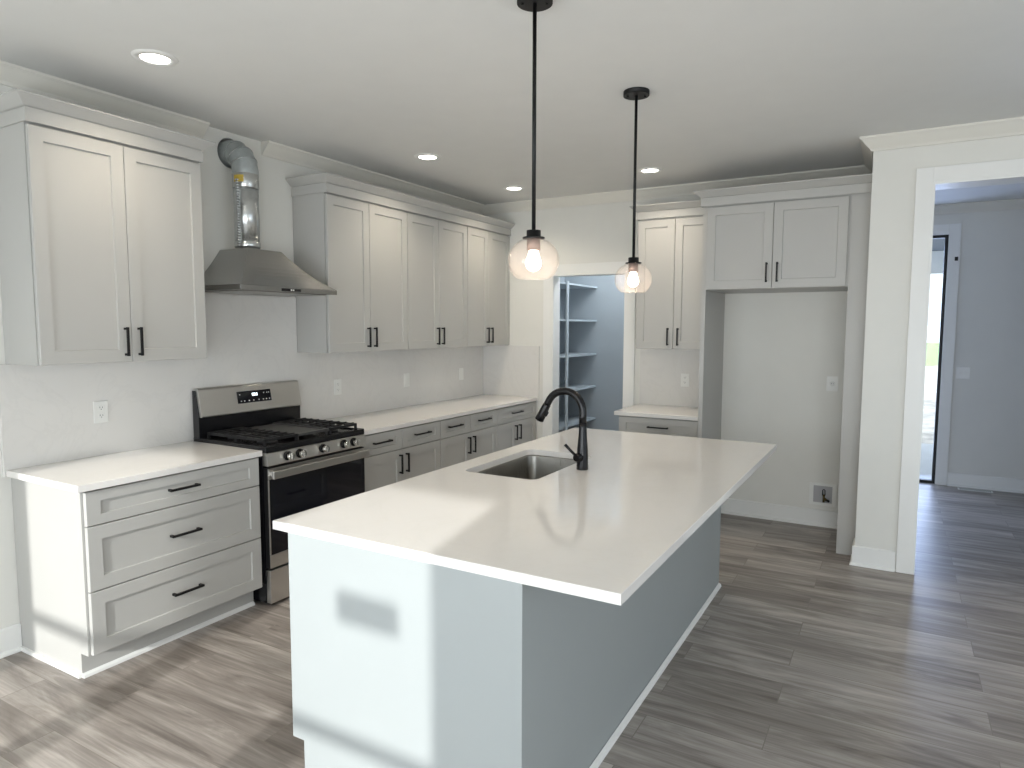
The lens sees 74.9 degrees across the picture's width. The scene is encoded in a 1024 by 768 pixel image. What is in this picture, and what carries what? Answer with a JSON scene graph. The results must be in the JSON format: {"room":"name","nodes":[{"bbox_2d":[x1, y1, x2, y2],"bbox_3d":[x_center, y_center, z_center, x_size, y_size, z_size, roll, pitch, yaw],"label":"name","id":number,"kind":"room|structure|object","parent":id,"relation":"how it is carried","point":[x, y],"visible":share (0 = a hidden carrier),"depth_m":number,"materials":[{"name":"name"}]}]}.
{"room":"kitchen","nodes":[
{"label":"kitchen","id":0,"kind":"room"},
{"bbox_2d":[0,84,324,628],"bbox_3d":[-2.125,-0.140,3.825,0.125,2.800,7.340,3,6,30],"label":"wall","id":1,"kind":"structure","parent":0,"point":[275,198],"depth_m":4.15,"materials":[{"name":"white paint"}]},
{"bbox_2d":[0,623,21,658],"bbox_3d":[-3.121,1.345,2.062,0.026,0.134,2.844,3,6,30],"label":"baseboard","id":2,"kind":"structure","parent":1,"relation":"attached to","point":[10,636],"depth_m":3.25,"materials":[{"name":"white paint"}]},
{"bbox_2d":[0,60,209,138],"bbox_3d":[-2.817,-1.373,2.299,0.078,0.085,3.949,3,6,30],"label":"trim","id":3,"kind":"structure","parent":1,"relation":"attached to","point":[11,75],"depth_m":3.45,"materials":[{"name":"white paint"}]},
{"bbox_2d":[0,88,215,365],"bbox_3d":[-2.038,-0.712,3.413,0.380,1.190,0.964,3,6,30],"label":"upper cabinet","id":4,"kind":"object","parent":1,"relation":"attached to","point":[102,257],"depth_m":3.22,"materials":[{"name":"grey paint"}]},
{"bbox_2d":[0,293,482,476],"bbox_3d":[-1.362,-0.171,5.009,0.019,0.921,4.282,3,6,30],"label":"backsplash","id":5,"kind":"structure","parent":1,"relation":"attached to","point":[47,415],"depth_m":4.10,"materials":[{"name":"tile"}]},
{"bbox_2d":[93,400,108,422],"bbox_3d":[-2.189,0.148,3.564,0.008,0.116,0.074,3,6,30],"label":"wall outlet","id":6,"kind":"object","parent":5,"relation":"attached to","point":[100,408],"visible":1,"depth_m":3.56,"materials":[{"name":"white plastic"}]},
{"bbox_2d":[98,405,103,410],"bbox_3d":[-2.187,0.128,3.561,0.002,0.029,0.034,3,6,30],"label":"receptacle","id":7,"kind":"object","parent":6,"relation":"attached to","point":[100,407],"depth_m":3.56,"materials":[{"name":"white plastic"}]},
{"bbox_2d":[98,413,104,418],"bbox_3d":[-2.187,0.169,3.564,0.002,0.029,0.034,3,6,30],"label":"receptacle","id":8,"kind":"object","parent":6,"relation":"attached to","point":[100,415],"depth_m":3.56,"materials":[{"name":"white plastic"}]},
{"bbox_2d":[334,379,341,394],"bbox_3d":[-1.320,0.023,5.072,0.008,0.116,0.074,3,6,30],"label":"wall outlet","id":9,"kind":"object","parent":5,"relation":"attached to","point":[337,383],"visible":1,"depth_m":5.07,"materials":[{"name":"white plastic"}]},
{"bbox_2d":[404,373,409,386],"bbox_3d":[-0.909,-0.035,5.785,0.008,0.116,0.074,3,6,30],"label":"light switch","id":10,"kind":"object","parent":5,"relation":"attached to","point":[406,375],"visible":1,"depth_m":5.78,"materials":[{"name":"white plastic"}]},
{"bbox_2d":[459,368,463,379],"bbox_3d":[-0.493,-0.097,6.507,0.008,0.116,0.074,3,6,30],"label":"wall outlet","id":11,"kind":"object","parent":5,"relation":"attached to","point":[461,375],"visible":1,"depth_m":6.50,"materials":[{"name":"white plastic"}]},
{"bbox_2d":[204,248,336,295],"bbox_3d":[-1.540,-0.700,4.190,0.470,0.268,0.750,3,6,30],"label":"range hood","id":12,"kind":"object","parent":1,"relation":"attached to","point":[250,271],"visible":0.91,"depth_m":4.05,"materials":[{"name":"silver metal"}]},
{"bbox_2d":[217,140,260,248],"bbox_3d":[-1.718,-1.186,4.191,0.304,0.675,0.168,3,6,30],"label":"duct","id":13,"kind":"object","parent":12,"relation":"attached to","point":[235,155],"visible":0.96,"depth_m":4.10,"materials":[{"name":"metal"}]},
{"bbox_2d":[292,192,407,352],"bbox_3d":[-1.159,-0.793,4.967,0.356,1.092,0.856,3,6,30],"label":"upper cabinet","id":14,"kind":"object","parent":1,"relation":"attached to","point":[356,248],"visible":0.99,"depth_m":4.74,"materials":[{"name":"grey paint"}]},
{"bbox_2d":[285,172,514,235],"bbox_3d":[-0.761,-1.434,5.580,0.379,0.112,2.517,3,6,30],"label":"crown molding","id":15,"kind":"structure","parent":14,"relation":"on","point":[320,182],"depth_m":5.00,"materials":[{"name":"grey paint"}]},
{"bbox_2d":[405,211,467,348],"bbox_3d":[-0.734,-0.855,5.704,0.356,1.092,0.847,3,6,30],"label":"upper cabinet","id":16,"kind":"object","parent":1,"relation":"attached to","point":[436,248],"visible":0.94,"depth_m":5.59,"materials":[{"name":"grey paint"}]},
{"bbox_2d":[465,225,509,346],"bbox_3d":[-0.335,-0.913,6.397,0.356,1.092,0.754,3,6,30],"label":"upper cabinet","id":17,"kind":"object","parent":1,"relation":"attached to","point":[488,252],"visible":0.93,"depth_m":6.29,"materials":[{"name":"grey paint"}]},
{"bbox_2d":[0,0,1023,204],"bbox_3d":[1.766,-1.472,2.721,7.900,0.060,9.560,3,6,30],"label":"ceiling","id":18,"kind":"structure","parent":0,"point":[738,88],"depth_m":3.24,"materials":[{"name":"white paint"}]},
{"bbox_2d":[131,49,178,66],"bbox_3d":[-1.613,-1.471,3.022,0.192,0.008,0.192,3,6,30],"label":"recessed light","id":19,"kind":"object","parent":18,"relation":"in","point":[148,56],"visible":1,"depth_m":3.01,"materials":[{"name":"white paint"}]},
{"bbox_2d":[414,153,440,159],"bbox_3d":[-0.602,-1.617,4.768,0.192,0.008,0.192,3,6,30],"label":"recessed light","id":20,"kind":"object","parent":18,"relation":"in","point":[422,156],"visible":1,"depth_m":4.75,"materials":[{"name":"white plastic"}]},
{"bbox_2d":[503,186,524,190],"bbox_3d":[0.017,-1.707,5.841,0.192,0.008,0.192,3,6,30],"label":"recessed light","id":21,"kind":"object","parent":18,"relation":"in","point":[510,188],"visible":1,"depth_m":5.84,"materials":[{"name":"white plastic"}]},
{"bbox_2d":[517,0,557,279],"bbox_3d":[0.083,-0.912,2.502,0.196,1.025,0.196,3,6,30],"label":"pendant light","id":22,"kind":"object","parent":18,"relation":"hanging from","point":[533,262],"visible":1,"depth_m":2.50,"materials":[{"name":"black metal"}]},
{"bbox_2d":[527,238,539,250],"bbox_3d":[0.082,-0.528,2.535,0.052,0.044,0.052,3,6,30],"label":"socket","id":23,"kind":"object","parent":22,"relation":"attached to","point":[533,244],"depth_m":2.51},
{"bbox_2d":[614,87,651,292],"bbox_3d":[0.639,-0.994,3.482,0.196,1.025,0.196,3,6,30],"label":"pendant light","id":24,"kind":"object","parent":18,"relation":"hanging from","point":[633,93],"visible":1,"depth_m":3.48,"materials":[{"name":"black metal"}]},
{"bbox_2d":[628,263,637,271],"bbox_3d":[0.638,-0.610,3.515,0.052,0.044,0.052,3,6,30],"label":"socket","id":25,"kind":"object","parent":24,"relation":"attached to","point":[632,267],"depth_m":3.49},
{"bbox_2d":[637,167,662,172],"bbox_3d":[1.065,-1.647,5.161,0.192,0.008,0.192,3,6,30],"label":"recessed light","id":26,"kind":"object","parent":18,"relation":"in","point":[647,169],"visible":1,"depth_m":5.15,"materials":[{"name":"white plastic"}]},
{"bbox_2d":[0,482,1023,767],"bbox_3d":[1.759,1.378,2.964,7.900,0.060,9.560,3,6,30],"label":"floor","id":27,"kind":"structure","parent":0,"point":[803,656],"depth_m":3.03,"materials":[{"name":"grey wood"}]},
{"bbox_2d":[11,457,261,678],"bbox_3d":[-1.903,0.858,3.501,0.664,0.868,0.945,3,6,30],"label":"base cabinet","id":28,"kind":"object","parent":27,"relation":"on","point":[107,577],"visible":0.98,"depth_m":3.19,"materials":[{"name":"grey paint"}]},
{"bbox_2d":[6,441,261,492],"bbox_3d":[-1.903,0.407,3.461,0.626,0.031,0.972,3,6,30],"label":"countertop","id":29,"kind":"structure","parent":28,"relation":"on","point":[108,470],"depth_m":3.32,"materials":[{"name":"white stone"}]},
{"bbox_2d":[192,380,369,603],"bbox_3d":[-1.423,0.622,4.232,0.696,1.217,0.796,3,6,30],"label":"gas range","id":30,"kind":"object","parent":27,"relation":"on","point":[304,465],"visible":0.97,"depth_m":4.05,"materials":[{"name":"silver metal"}]},
{"bbox_2d":[193,427,363,452],"bbox_3d":[-1.448,0.326,4.221,0.638,0.037,0.796,3,6,30],"label":"cooktop","id":31,"kind":"object","parent":30,"relation":"in","point":[293,444],"depth_m":4.00,"materials":[{"name":"black metal"}]},
{"bbox_2d":[361,421,439,491],"bbox_3d":[-1.036,0.732,5.005,0.664,0.868,0.882,3,6,30],"label":"base cabinet","id":32,"kind":"object","parent":27,"relation":"on","point":[396,455],"visible":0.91,"depth_m":4.79,"materials":[{"name":"grey paint"}]},
{"bbox_2d":[325,394,536,434],"bbox_3d":[-0.641,0.224,5.651,0.626,0.031,2.476,3,6,30],"label":"countertop","id":33,"kind":"structure","parent":32,"relation":"on","point":[396,418],"depth_m":5.43,"materials":[{"name":"white stone"}]},
{"bbox_2d":[438,409,496,468],"bbox_3d":[-0.605,0.669,5.754,0.664,0.868,0.850,3,6,30],"label":"base cabinet","id":34,"kind":"object","parent":27,"relation":"on","point":[463,438],"visible":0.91,"depth_m":5.54,"materials":[{"name":"grey paint"}]},
{"bbox_2d":[288,506,720,767],"bbox_3d":[0.228,0.884,3.253,1.013,0.868,2.510,3,6,30],"label":"kitchen island","id":35,"kind":"object","parent":27,"relation":"on","point":[397,662],"visible":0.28,"depth_m":2.19,"materials":[{"name":"grey paint"}]},
{"bbox_2d":[273,427,776,605],"bbox_3d":[0.360,0.439,3.190,1.315,0.031,2.597,3,6,30],"label":"island countertop","id":36,"kind":"structure","parent":35,"relation":"on","point":[599,532],"depth_m":2.51,"materials":[{"name":"white stone"}]},
{"bbox_2d":[476,455,576,479],"bbox_3d":[0.102,0.547,3.434,0.441,0.227,0.726,3,6,30],"label":"sink","id":37,"kind":"object","parent":36,"relation":"in","point":[531,467],"visible":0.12,"depth_m":3.73,"materials":[{"name":"grey metal"}]},
{"bbox_2d":[535,387,587,470],"bbox_3d":[0.235,0.215,3.291,0.288,0.396,0.092,3,6,30],"label":"kitchen faucet","id":38,"kind":"object","parent":36,"relation":"on","point":[581,457],"visible":1,"depth_m":3.24,"materials":[{"name":"black metal"}]},
{"bbox_2d":[496,401,535,450],"bbox_3d":[-0.205,0.611,6.448,0.664,0.868,0.753,3,6,30],"label":"base cabinet","id":39,"kind":"object","parent":27,"relation":"on","point":[516,424],"visible":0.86,"depth_m":6.24,"materials":[{"name":"grey paint"}]},
{"bbox_2d":[559,281,596,429],"bbox_3d":[0.532,-0.038,7.124,0.416,2.050,0.963,3,6,30],"label":"pantry shelving","id":40,"kind":"object","parent":27,"relation":"on","point":[565,421],"visible":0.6,"depth_m":6.93,"materials":[{"name":"paint"}]},
{"bbox_2d":[619,415,697,437],"bbox_3d":[1.306,0.683,5.639,0.656,0.868,0.662,3,6,30],"label":"base cabinet","id":41,"kind":"object","parent":27,"relation":"on","point":[662,426],"visible":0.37,"depth_m":5.34,"materials":[{"name":"grey paint"}]},
{"bbox_2d":[614,404,697,420],"bbox_3d":[1.294,0.232,5.608,0.689,0.031,0.624,3,6,30],"label":"countertop","id":42,"kind":"structure","parent":41,"relation":"on","point":[639,410],"depth_m":5.49,"materials":[{"name":"white stone"}]},
{"bbox_2d":[697,206,724,439],"bbox_3d":[1.611,-0.116,5.399,0.034,2.502,0.657,3,6,30],"label":"end panel","id":43,"kind":"object","parent":27,"relation":"on","point":[712,303],"visible":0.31,"depth_m":5.27,"materials":[{"name":"grey paint"}]},
{"bbox_2d":[836,192,870,554],"bbox_3d":[2.512,-0.070,4.883,0.122,2.502,0.657,3,6,30],"label":"end panel","id":44,"kind":"object","parent":27,"relation":"on","point":[861,202],"visible":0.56,"depth_m":4.60,"materials":[{"name":"grey paint"}]},
{"bbox_2d":[957,487,992,492],"bbox_3d":[4.553,1.044,6.579,0.286,0.004,0.090,3,6,30],"label":"floor vent","id":45,"kind":"object","parent":27,"relation":"in","point":[967,489],"visible":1,"depth_m":6.57,"materials":[{"name":"white plastic"}]},
{"bbox_2d":[559,275,624,431],"bbox_3d":[1.149,-0.385,6.801,2.020,2.800,1.100,3,6,30],"label":"wall","id":46,"kind":"structure","parent":0,"point":[604,303],"depth_m":7.42,"materials":[{"name":"blue paint"}]},
{"bbox_2d":[484,195,847,511],"bbox_3d":[1.245,-0.321,6.046,3.500,2.800,0.120,3,6,30],"label":"wall","id":47,"kind":"structure","parent":0,"point":[780,350],"depth_m":5.54,"materials":[{"name":"white paint"}]},
{"bbox_2d":[483,345,539,400],"bbox_3d":[-0.012,-0.118,6.705,0.640,0.533,0.019,3,6,30],"label":"backsplash","id":48,"kind":"structure","parent":47,"relation":"attached to","point":[507,370],"depth_m":6.69,"materials":[{"name":"stone"}]},
{"bbox_2d":[261,140,871,214],"bbox_3d":[0.541,-1.570,4.705,3.497,0.085,2.714,3,6,30],"label":"trim","id":49,"kind":"structure","parent":47,"relation":"attached to","point":[271,149],"depth_m":5.55,"materials":[{"name":"white paint"}]},
{"bbox_2d":[543,261,635,436],"bbox_3d":[0.739,-0.038,6.356,0.926,2.180,0.148,3,6,30],"label":"trim","id":50,"kind":"structure","parent":47,"relation":"attached to","point":[551,287],"depth_m":6.40,"materials":[{"name":"white paint"}]},
{"bbox_2d":[639,349,699,406],"bbox_3d":[1.456,-0.043,5.866,0.689,0.533,0.019,3,6,30],"label":"backsplash","id":51,"kind":"structure","parent":47,"relation":"attached to","point":[661,370],"depth_m":5.90,"materials":[{"name":"tile"}]},
{"bbox_2d":[681,373,688,386],"bbox_3d":[1.506,-0.034,5.822,0.074,0.116,0.008,3,6,30],"label":"wall outlet","id":52,"kind":"object","parent":51,"relation":"attached to","point":[684,376],"visible":1,"depth_m":5.82,"materials":[{"name":"white plastic"}]},
{"bbox_2d":[629,173,871,349],"bbox_3d":[1.765,-0.855,5.200,1.802,1.190,0.739,3,6,30],"label":"upper cabinet","id":53,"kind":"object","parent":47,"relation":"attached to","point":[669,249],"depth_m":4.90,"materials":[{"name":"grey paint"}]},
{"bbox_2d":[721,498,837,528],"bbox_3d":[2.198,1.063,5.526,0.952,0.134,0.026,3,6,30],"label":"baseboard","id":54,"kind":"structure","parent":47,"relation":"attached to","point":[761,510],"depth_m":5.51,"materials":[{"name":"white paint"}]},
{"bbox_2d":[809,482,836,506],"bbox_3d":[2.481,0.884,5.345,0.197,0.180,0.032,3,6,30],"label":"box","id":55,"kind":"object","parent":47,"relation":"attached to","point":[824,494],"visible":1,"depth_m":5.35,"materials":[{"name":"white plastic"}]},
{"bbox_2d":[826,376,837,390],"bbox_3d":[2.518,-0.002,5.261,0.082,0.116,0.013,3,6,30],"label":"wall outlet","id":56,"kind":"object","parent":47,"relation":"attached to","point":[832,381],"visible":1,"depth_m":5.26,"materials":[{"name":"white plastic"}]},
{"bbox_2d":[920,443,932,478],"bbox_3d":[5.441,1.002,7.956,6.000,0.100,2.790,3,6,30],"label":"floor","id":57,"kind":"structure","parent":0,"point":[926,449],"depth_m":8.10,"materials":[{"name":"concrete"}]},
{"bbox_2d":[932,238,944,250],"bbox_3d":[5.450,-1.699,7.730,6.000,0.040,2.790,3,6,30],"label":"ceiling","id":58,"kind":"structure","parent":0,"point":[937,244],"depth_m":8.28,"materials":[{"name":"white paint"}]},
{"bbox_2d":[931,251,943,273],"bbox_3d":[6.055,-1.615,8.795,6.000,0.295,0.150,3,6,30],"label":"beam","id":59,"kind":"structure","parent":58,"relation":"attached to","point":[937,262],"depth_m":8.93,"materials":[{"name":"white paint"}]},
{"bbox_2d":[855,135,1023,570],"bbox_3d":[4.328,-0.121,3.793,4.100,2.800,0.970,3,6,30],"label":"wall","id":60,"kind":"structure","parent":0,"point":[894,170],"depth_m":4.31,"materials":[{"name":"white paint"}]},
{"bbox_2d":[849,538,895,571],"bbox_3d":[2.437,1.149,4.520,0.265,0.134,0.212,3,6,30],"label":"baseboard","id":61,"kind":"structure","parent":60,"relation":"attached to","point":[861,556],"depth_m":4.44,"materials":[{"name":"white paint"}]},
{"bbox_2d":[859,116,1023,170],"bbox_3d":[4.222,-1.464,3.569,4.178,0.085,0.829,3,6,30],"label":"trim","id":62,"kind":"structure","parent":60,"relation":"attached to","point":[1014,126],"depth_m":4.06,"materials":[{"name":"white paint"}]},
{"bbox_2d":[896,158,1023,574],"bbox_3d":[3.063,-0.037,4.074,1.150,2.576,0.218,3,6,30],"label":"trim","id":63,"kind":"structure","parent":60,"relation":"attached to","point":[1011,171],"depth_m":4.21,"materials":[{"name":"white paint"}]},
{"bbox_2d":[933,209,1023,478],"bbox_3d":[5.365,-0.324,6.193,4.700,2.800,0.120,3,6,30],"label":"wall","id":64,"kind":"structure","parent":0,"point":[986,437],"depth_m":6.52,"materials":[{"name":"white paint"}]},
{"bbox_2d":[919,235,948,483],"bbox_3d":[3.923,-0.254,7.019,0.985,2.515,0.060,3,6,30],"label":"door","id":65,"kind":"structure","parent":64,"relation":"in","point":[932,480],"depth_m":6.76,"materials":[{"name":"black metal"}]},
{"bbox_2d":[933,223,961,485],"bbox_3d":[3.893,-0.300,6.963,1.185,2.614,0.018,3,6,30],"label":"trim","id":66,"kind":"structure","parent":64,"relation":"attached to","point":[954,230],"depth_m":6.68,"materials":[{"name":"white paint"}]},
{"bbox_2d":[956,367,969,378],"bbox_3d":[4.480,-0.109,6.645,0.116,0.116,0.012,3,6,30],"label":"light switch","id":67,"kind":"object","parent":64,"relation":"attached to","point":[961,372],"visible":1,"depth_m":6.65,"materials":[{"name":"white plastic"}]},
{"bbox_2d":[934,198,1023,214],"bbox_3d":[5.319,-1.668,5.992,4.698,0.085,0.078,3,6,30],"label":"trim","id":68,"kind":"structure","parent":64,"relation":"attached to","point":[1011,204],"depth_m":6.45,"materials":[{"name":"white paint"}]},
{"bbox_2d":[947,472,1023,493],"bbox_3d":[5.879,1.038,5.926,3.403,0.134,0.026,3,6,30],"label":"baseboard","id":69,"kind":"structure","parent":64,"relation":"attached to","point":[1013,485],"depth_m":6.61,"materials":[{"name":"white paint"}]},
{"label":"outside","id":70,"kind":"structure","parent":0,"visible":0},
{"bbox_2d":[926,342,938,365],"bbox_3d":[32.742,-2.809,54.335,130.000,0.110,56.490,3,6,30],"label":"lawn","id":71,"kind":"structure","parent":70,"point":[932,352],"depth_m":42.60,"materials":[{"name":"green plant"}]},
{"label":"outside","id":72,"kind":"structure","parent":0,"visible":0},
{"bbox_2d":[921,366,937,443],"bbox_3d":[12.623,0.122,19.424,90.000,0.100,24.290,3,6,30],"label":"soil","id":73,"kind":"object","parent":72,"point":[930,387],"visible":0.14,"depth_m":14.84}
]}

